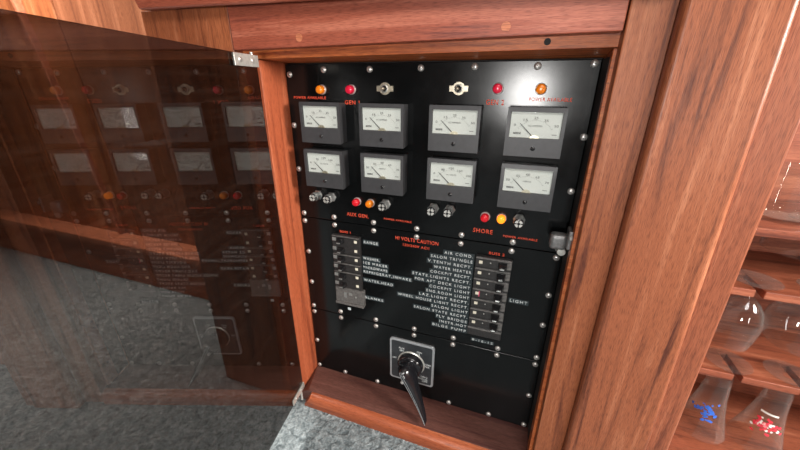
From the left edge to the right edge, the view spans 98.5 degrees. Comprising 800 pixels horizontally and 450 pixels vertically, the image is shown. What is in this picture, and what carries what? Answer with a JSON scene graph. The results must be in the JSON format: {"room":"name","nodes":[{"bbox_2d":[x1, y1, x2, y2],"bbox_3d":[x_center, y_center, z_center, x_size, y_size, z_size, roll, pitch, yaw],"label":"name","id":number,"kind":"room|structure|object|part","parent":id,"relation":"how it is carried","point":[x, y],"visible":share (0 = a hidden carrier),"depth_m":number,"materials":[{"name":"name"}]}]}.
{"room":"yacht cabin","nodes":[
{"label":"yacht cabin","id":0,"kind":"room"},
{"bbox_2d":[270,397,430,449],"bbox_3d":[-0.785,0.645,0.148,4.600,0.004,2.800,8,23,18],"label":"floor","id":1,"kind":"structure","parent":0,"point":[305,427],"depth_m":0.70,"materials":[{"name":"grey carpet"}]},
{"bbox_2d":[0,0,680,449],"bbox_3d":[-0.097,-0.054,0.433,0.745,1.092,0.775,8,23,18],"label":"base cabinet","id":2,"kind":"object","parent":1,"relation":"on","point":[155,293],"visible":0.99,"depth_m":0.39,"materials":[{"name":"red wood"}]},
{"bbox_3d":[-0.255,0.137,0.398,0.012,0.654,0.481,4,22,10],"label":"door","id":3,"kind":"part","parent":2,"relation":"part of","materials":[{"name":"glass"}]},
{"bbox_2d":[135,0,315,10],"bbox_3d":[-0.066,-0.306,0.431,0.711,0.063,0.061,8,23,18],"label":"trim","id":4,"kind":"structure","parent":2,"relation":"attached to","point":[150,5],"depth_m":0.49,"materials":[{"name":"brown wood"}]},
{"bbox_3d":[0.006,0.413,0.693,0.471,0.033,0.018,8,23,18],"label":"sill moulding","id":5,"kind":"part","parent":2,"relation":"part of","materials":[{"name":"red wood"}]},
{"bbox_3d":[0.003,0.392,0.740,0.519,0.032,0.081,8,23,18],"label":"sill","id":6,"kind":"part","parent":2,"relation":"part of","materials":[{"name":"brown wood"}]},
{"bbox_2d":[311,307,539,426],"bbox_3d":[0.027,0.292,0.722,0.477,0.167,0.007,8,23,18],"label":"switch panel","id":7,"kind":"object","parent":2,"relation":"attached to","point":[488,382],"visible":0.99,"depth_m":0.70,"materials":[{"name":"black metal"}]},
{"bbox_2d":[390,336,434,425],"bbox_3d":[0.015,0.311,0.695,0.099,0.137,0.070,8,23,18],"label":"switch","id":8,"kind":"object","parent":7,"relation":"attached to","point":[412,362],"visible":1,"depth_m":0.70,"materials":[{"name":"black metal"}]},
{"bbox_3d":[0.026,0.330,0.691,0.080,0.105,0.039,15,26,31],"label":"handle","id":9,"kind":"part","parent":8,"relation":"part of","materials":[{"name":"metal"}]},
{"bbox_3d":[-0.003,-0.261,0.440,0.507,0.059,0.035,8,23,18],"label":"rail","id":10,"kind":"part","parent":2,"relation":"part of","materials":[{"name":"brown wood"}]},
{"bbox_2d":[302,216,561,360],"bbox_3d":[0.028,0.114,0.650,0.477,0.215,0.007,8,23,18],"label":"breaker panel","id":11,"kind":"object","parent":2,"relation":"attached to","point":[413,281],"visible":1,"depth_m":0.64,"materials":[{"name":"black metal"}]},
{"bbox_2d":[332,233,361,255],"bbox_3d":[-0.104,0.039,0.660,0.058,0.038,0.021,8,23,18],"label":"circuit breaker","id":12,"kind":"object","parent":11,"relation":"attached to","point":[342,243],"visible":1,"depth_m":0.66,"materials":[{"name":"black plastic"}]},
{"bbox_2d":[333,252,361,264],"bbox_3d":[-0.105,0.066,0.671,0.058,0.019,0.021,8,23,18],"label":"circuit breaker","id":13,"kind":"object","parent":11,"relation":"attached to","point":[343,257],"visible":1,"depth_m":0.67,"materials":[{"name":"black plastic"}]},
{"bbox_2d":[334,261,361,273],"bbox_3d":[-0.105,0.084,0.678,0.058,0.019,0.021,8,23,18],"label":"circuit breaker","id":14,"kind":"object","parent":11,"relation":"attached to","point":[344,266],"visible":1,"depth_m":0.68,"materials":[{"name":"black plastic"}]},
{"bbox_2d":[334,269,362,290],"bbox_3d":[-0.105,0.111,0.689,0.058,0.038,0.021,8,23,18],"label":"circuit breaker","id":15,"kind":"object","parent":11,"relation":"attached to","point":[351,280],"visible":1,"depth_m":0.69,"materials":[{"name":"black plastic"}]},
{"bbox_2d":[336,286,365,308],"bbox_3d":[-0.102,0.146,0.707,0.064,0.039,0.012,8,23,18],"label":"cover","id":16,"kind":"object","parent":11,"relation":"attached to","point":[346,296],"visible":1,"depth_m":0.70,"materials":[{"name":"silver metal"}]},
{"bbox_2d":[467,323,501,340],"bbox_3d":[0.153,0.195,0.629,0.060,0.019,0.010,8,23,18],"label":"cover","id":17,"kind":"object","parent":11,"relation":"attached to","point":[473,330],"visible":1,"depth_m":0.62,"materials":[{"name":"grey plastic"}]},
{"bbox_2d":[469,315,502,332],"bbox_3d":[0.152,0.179,0.617,0.058,0.020,0.021,8,23,18],"label":"circuit breaker","id":18,"kind":"object","parent":11,"relation":"attached to","point":[474,321],"visible":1,"depth_m":0.62,"materials":[{"name":"black plastic"}]},
{"bbox_2d":[470,306,503,322],"bbox_3d":[0.153,0.160,0.609,0.058,0.020,0.021,8,23,18],"label":"circuit breaker","id":19,"kind":"object","parent":11,"relation":"attached to","point":[474,311],"visible":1,"depth_m":0.61,"materials":[{"name":"black plastic"}]},
{"bbox_2d":[471,297,505,312],"bbox_3d":[0.153,0.141,0.601,0.058,0.020,0.021,8,23,18],"label":"circuit breaker","id":20,"kind":"object","parent":11,"relation":"attached to","point":[475,302],"visible":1,"depth_m":0.60,"materials":[{"name":"black plastic"}]},
{"bbox_2d":[472,287,506,302],"bbox_3d":[0.153,0.122,0.594,0.058,0.020,0.021,8,23,18],"label":"circuit breaker","id":21,"kind":"object","parent":11,"relation":"attached to","point":[477,292],"visible":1,"depth_m":0.59,"materials":[{"name":"black plastic"}]},
{"bbox_2d":[473,276,508,292],"bbox_3d":[0.154,0.103,0.586,0.058,0.020,0.021,8,23,18],"label":"circuit breaker","id":22,"kind":"object","parent":11,"relation":"attached to","point":[484,283],"visible":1,"depth_m":0.59,"materials":[{"name":"black plastic"}]},
{"bbox_2d":[474,266,510,282],"bbox_3d":[0.154,0.084,0.578,0.058,0.020,0.021,8,23,18],"label":"circuit breaker","id":23,"kind":"object","parent":11,"relation":"attached to","point":[493,274],"visible":1,"depth_m":0.58,"materials":[{"name":"black plastic"}]},
{"bbox_2d":[475,254,512,271],"bbox_3d":[0.155,0.065,0.570,0.058,0.020,0.021,8,23,18],"label":"circuit breaker","id":24,"kind":"object","parent":11,"relation":"attached to","point":[501,264],"visible":1,"depth_m":0.57,"materials":[{"name":"black plastic"}]},
{"bbox_2d":[285,59,601,251],"bbox_3d":[0.030,-0.113,0.558,0.479,0.273,0.007,8,23,18],"label":"panel","id":25,"kind":"object","parent":2,"relation":"attached to","point":[571,84],"visible":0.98,"depth_m":0.54,"materials":[{"name":"black metal"}]},
{"bbox_2d":[309,190,322,201],"bbox_3d":[-0.158,-0.053,0.642,0.019,0.017,0.022,8,23,18],"label":"holder","id":26,"kind":"object","parent":25,"relation":"attached to","point":[316,195],"visible":1,"depth_m":0.64,"materials":[{"name":"silver metal"}]},
{"bbox_2d":[316,85,325,94],"bbox_3d":[-0.132,-0.224,0.569,0.016,0.016,0.012,8,23,18],"label":"lamp","id":27,"kind":"object","parent":25,"relation":"attached to","point":[320,89],"visible":1,"depth_m":0.57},
{"bbox_2d":[299,102,346,144],"bbox_3d":[-0.129,-0.173,0.580,0.074,0.066,0.027,8,23,18],"label":"meter","id":28,"kind":"object","parent":25,"relation":"attached to","point":[321,122],"visible":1,"depth_m":0.57,"materials":[{"name":"black plastic"}]},
{"bbox_2d":[304,147,348,189],"bbox_3d":[-0.129,-0.101,0.609,0.074,0.066,0.027,8,23,18],"label":"meter","id":29,"kind":"object","parent":25,"relation":"attached to","point":[324,167],"visible":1,"depth_m":0.60,"materials":[{"name":"black plastic"}]},
{"bbox_2d":[323,192,335,203],"bbox_3d":[-0.131,-0.049,0.633,0.019,0.017,0.022,8,23,18],"label":"holder","id":30,"kind":"object","parent":25,"relation":"attached to","point":[330,196],"visible":1,"depth_m":0.63,"materials":[{"name":"silver metal"}]},
{"bbox_2d":[345,84,355,94],"bbox_3d":[-0.080,-0.217,0.552,0.016,0.016,0.012,8,23,18],"label":"lamp","id":31,"kind":"object","parent":25,"relation":"attached to","point":[350,89],"visible":1,"depth_m":0.55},
{"bbox_2d":[352,197,360,205],"bbox_3d":[-0.079,-0.041,0.623,0.016,0.016,0.012,8,23,18],"label":"lamp","id":32,"kind":"object","parent":25,"relation":"attached to","point":[357,201],"visible":1,"depth_m":0.62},
{"bbox_2d":[365,199,374,207],"bbox_3d":[-0.054,-0.038,0.614,0.016,0.016,0.012,8,23,18],"label":"lamp","id":33,"kind":"object","parent":25,"relation":"attached to","point":[369,203],"visible":1,"depth_m":0.61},
{"bbox_2d":[358,103,407,148],"bbox_3d":[-0.026,-0.158,0.546,0.074,0.066,0.027,8,23,18],"label":"meter","id":34,"kind":"object","parent":25,"relation":"attached to","point":[380,125],"visible":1,"depth_m":0.54,"materials":[{"name":"grey plastic"}]},
{"bbox_2d":[360,151,406,195],"bbox_3d":[-0.026,-0.087,0.575,0.074,0.066,0.027,8,23,18],"label":"meter","id":35,"kind":"object","parent":25,"relation":"attached to","point":[381,173],"visible":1,"depth_m":0.57,"materials":[{"name":"black plastic"}]},
{"bbox_2d":[378,199,390,210],"bbox_3d":[-0.029,-0.034,0.600,0.019,0.017,0.022,8,23,18],"label":"holder","id":36,"kind":"object","parent":25,"relation":"attached to","point":[385,204],"visible":1,"depth_m":0.59,"materials":[{"name":"silver metal"}]},
{"bbox_2d":[377,82,392,94],"bbox_3d":[-0.026,-0.210,0.532,0.028,0.018,0.015,8,23,18],"label":"toggle switch","id":37,"kind":"object","parent":25,"relation":"attached to","point":[384,88],"visible":1,"depth_m":0.54,"materials":[{"name":"silver metal"}]},
{"bbox_2d":[426,203,438,215],"bbox_3d":[0.053,-0.025,0.572,0.019,0.017,0.022,8,23,18],"label":"holder","id":38,"kind":"object","parent":25,"relation":"attached to","point":[433,208],"visible":1,"depth_m":0.56,"materials":[{"name":"silver metal"}]},
{"bbox_2d":[443,205,454,217],"bbox_3d":[0.079,-0.022,0.563,0.019,0.017,0.022,8,23,18],"label":"holder","id":39,"kind":"object","parent":25,"relation":"attached to","point":[449,210],"visible":1,"depth_m":0.56,"materials":[{"name":"silver metal"}]},
{"bbox_2d":[426,156,477,203],"bbox_3d":[0.081,-0.072,0.540,0.074,0.066,0.027,8,23,18],"label":"meter","id":40,"kind":"object","parent":25,"relation":"attached to","point":[451,179],"visible":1,"depth_m":0.53,"materials":[{"name":"grey plastic"}]},
{"bbox_2d":[428,105,482,153],"bbox_3d":[0.082,-0.143,0.511,0.074,0.066,0.027,8,23,18],"label":"meter","id":41,"kind":"object","parent":25,"relation":"attached to","point":[452,128],"visible":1,"depth_m":0.50,"materials":[{"name":"grey plastic"}]},
{"bbox_2d":[449,82,467,94],"bbox_3d":[0.083,-0.196,0.496,0.028,0.018,0.015,8,23,18],"label":"toggle switch","id":42,"kind":"object","parent":25,"relation":"attached to","point":[458,88],"visible":1,"depth_m":0.50,"materials":[{"name":"silver metal"}]},
{"bbox_2d":[480,212,489,221],"bbox_3d":[0.136,-0.012,0.551,0.016,0.016,0.012,8,23,18],"label":"lamp","id":43,"kind":"object","parent":25,"relation":"attached to","point":[485,216],"visible":1,"depth_m":0.55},
{"bbox_2d":[492,82,503,93],"bbox_3d":[0.136,-0.190,0.479,0.016,0.016,0.012,8,23,18],"label":"lamp","id":44,"kind":"object","parent":25,"relation":"attached to","point":[497,88],"visible":1,"depth_m":0.48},
{"bbox_2d":[496,213,506,223],"bbox_3d":[0.160,-0.009,0.543,0.016,0.016,0.012,8,23,18],"label":"lamp","id":45,"kind":"object","parent":25,"relation":"attached to","point":[501,218],"visible":1,"depth_m":0.54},
{"bbox_2d":[513,214,524,227],"bbox_3d":[0.183,-0.005,0.530,0.019,0.017,0.022,8,23,18],"label":"holder","id":46,"kind":"object","parent":25,"relation":"attached to","point":[518,220],"visible":1,"depth_m":0.52,"materials":[{"name":"silver metal"}]},
{"bbox_2d":[497,161,557,212],"bbox_3d":[0.185,-0.057,0.506,0.074,0.066,0.027,8,23,18],"label":"meter","id":47,"kind":"object","parent":25,"relation":"attached to","point":[524,186],"visible":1,"depth_m":0.50,"materials":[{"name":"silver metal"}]},
{"bbox_2d":[503,107,568,158],"bbox_3d":[0.186,-0.129,0.477,0.074,0.066,0.027,8,23,18],"label":"meter","id":48,"kind":"object","parent":25,"relation":"attached to","point":[538,132],"visible":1,"depth_m":0.47,"materials":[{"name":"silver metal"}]},
{"bbox_2d":[535,83,546,94],"bbox_3d":[0.189,-0.182,0.462,0.016,0.016,0.012,8,23,18],"label":"lamp","id":49,"kind":"object","parent":25,"relation":"attached to","point":[541,88],"visible":1,"depth_m":0.46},
{"bbox_3d":[-0.035,0.030,0.664,0.710,0.760,0.008,8,23,18],"label":"panel","id":50,"kind":"part","parent":2,"relation":"part of","materials":[{"name":"black metal"}]},
{"bbox_3d":[0.231,0.023,0.504,0.024,0.025,0.018,8,23,18],"label":"latch arm","id":51,"kind":"part","parent":2,"relation":"part of"},
{"bbox_3d":[0.237,0.039,0.507,0.012,0.012,0.008,8,23,18],"label":"latch knob","id":52,"kind":"part","parent":2,"relation":"part of","materials":[{"name":"silver metal"}]},
{"bbox_2d":[562,0,799,449],"bbox_3d":[0.390,-0.095,0.540,0.132,1.090,0.398,8,23,18],"label":"post","id":53,"kind":"object","parent":1,"relation":"on","point":[724,121],"visible":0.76,"depth_m":0.37,"materials":[{"name":"brown wood"}]},
{"bbox_2d":[668,124,799,449],"bbox_3d":[0.800,-0.055,0.446,0.704,1.090,0.282,8,23,18],"label":"stemware rack","id":54,"kind":"object","parent":1,"relation":"on","point":[774,356],"visible":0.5,"depth_m":0.67,"materials":[{"name":"brown wood"}]},
{"bbox_2d":[688,348,750,439],"bbox_3d":[0.593,0.320,0.653,0.080,0.167,0.080,8,23,18],"label":"beer glass","id":55,"kind":"object","parent":54,"relation":"on","point":[707,407],"visible":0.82,"depth_m":0.65,"materials":[{"name":"clear glass"}]},
{"bbox_2d":[698,320,799,394],"bbox_3d":[0.811,0.264,0.615,0.680,0.014,0.180,8,23,18],"label":"shelf","id":56,"kind":"object","parent":54,"relation":"attached to","point":[774,356],"depth_m":0.64,"materials":[{"name":"brown wood"}]},
{"bbox_2d":[729,269,778,350],"bbox_3d":[0.582,0.146,0.587,0.067,0.131,0.067,8,23,18],"label":"wine glass","id":57,"kind":"object","parent":54,"relation":"hanging from","point":[744,269],"visible":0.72,"depth_m":0.57,"materials":[{"name":"clear glass"}]},
{"bbox_2d":[726,377,794,449],"bbox_3d":[0.674,0.331,0.626,0.080,0.167,0.080,8,23,18],"label":"beer glass","id":58,"kind":"object","parent":54,"relation":"on","point":[758,422],"visible":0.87,"depth_m":0.62,"materials":[{"name":"clear glass"}]},
{"bbox_2d":[731,250,799,304],"bbox_3d":[0.812,0.108,0.552,0.680,0.014,0.180,8,23,18],"label":"shelf","id":59,"kind":"object","parent":54,"relation":"attached to","point":[782,265],"depth_m":0.59,"materials":[{"name":"brown wood"}]},
{"bbox_2d":[761,301,775,334],"bbox_3d":[0.665,0.148,0.556,0.104,0.110,0.104,8,23,18],"label":"wine glass","id":60,"kind":"object","parent":54,"relation":"hanging from","point":[773,301],"visible":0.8,"depth_m":0.60,"materials":[{"name":"clear glass"}]},
{"bbox_2d":[754,200,799,240],"bbox_3d":[0.813,0.013,0.513,0.680,0.014,0.180,8,23,18],"label":"shelf","id":61,"kind":"object","parent":54,"relation":"attached to","point":[777,211],"depth_m":0.54,"materials":[{"name":"brown wood"}]},
{"bbox_3d":[-0.349,-0.566,0.957,4.600,1.640,0.040,8,23,18],"label":"wall","id":62,"kind":"structure","parent":0,"visible":0},
{"bbox_2d":[0,0,147,34],"bbox_3d":[-1.445,-0.749,1.187,2.653,1.485,0.168,8,23,18],"label":"panelling","id":63,"kind":"object","parent":62,"relation":"attached to","point":[121,15],"visible":0.09,"depth_m":0.95,"materials":[{"name":"brown wood"}]}
]}

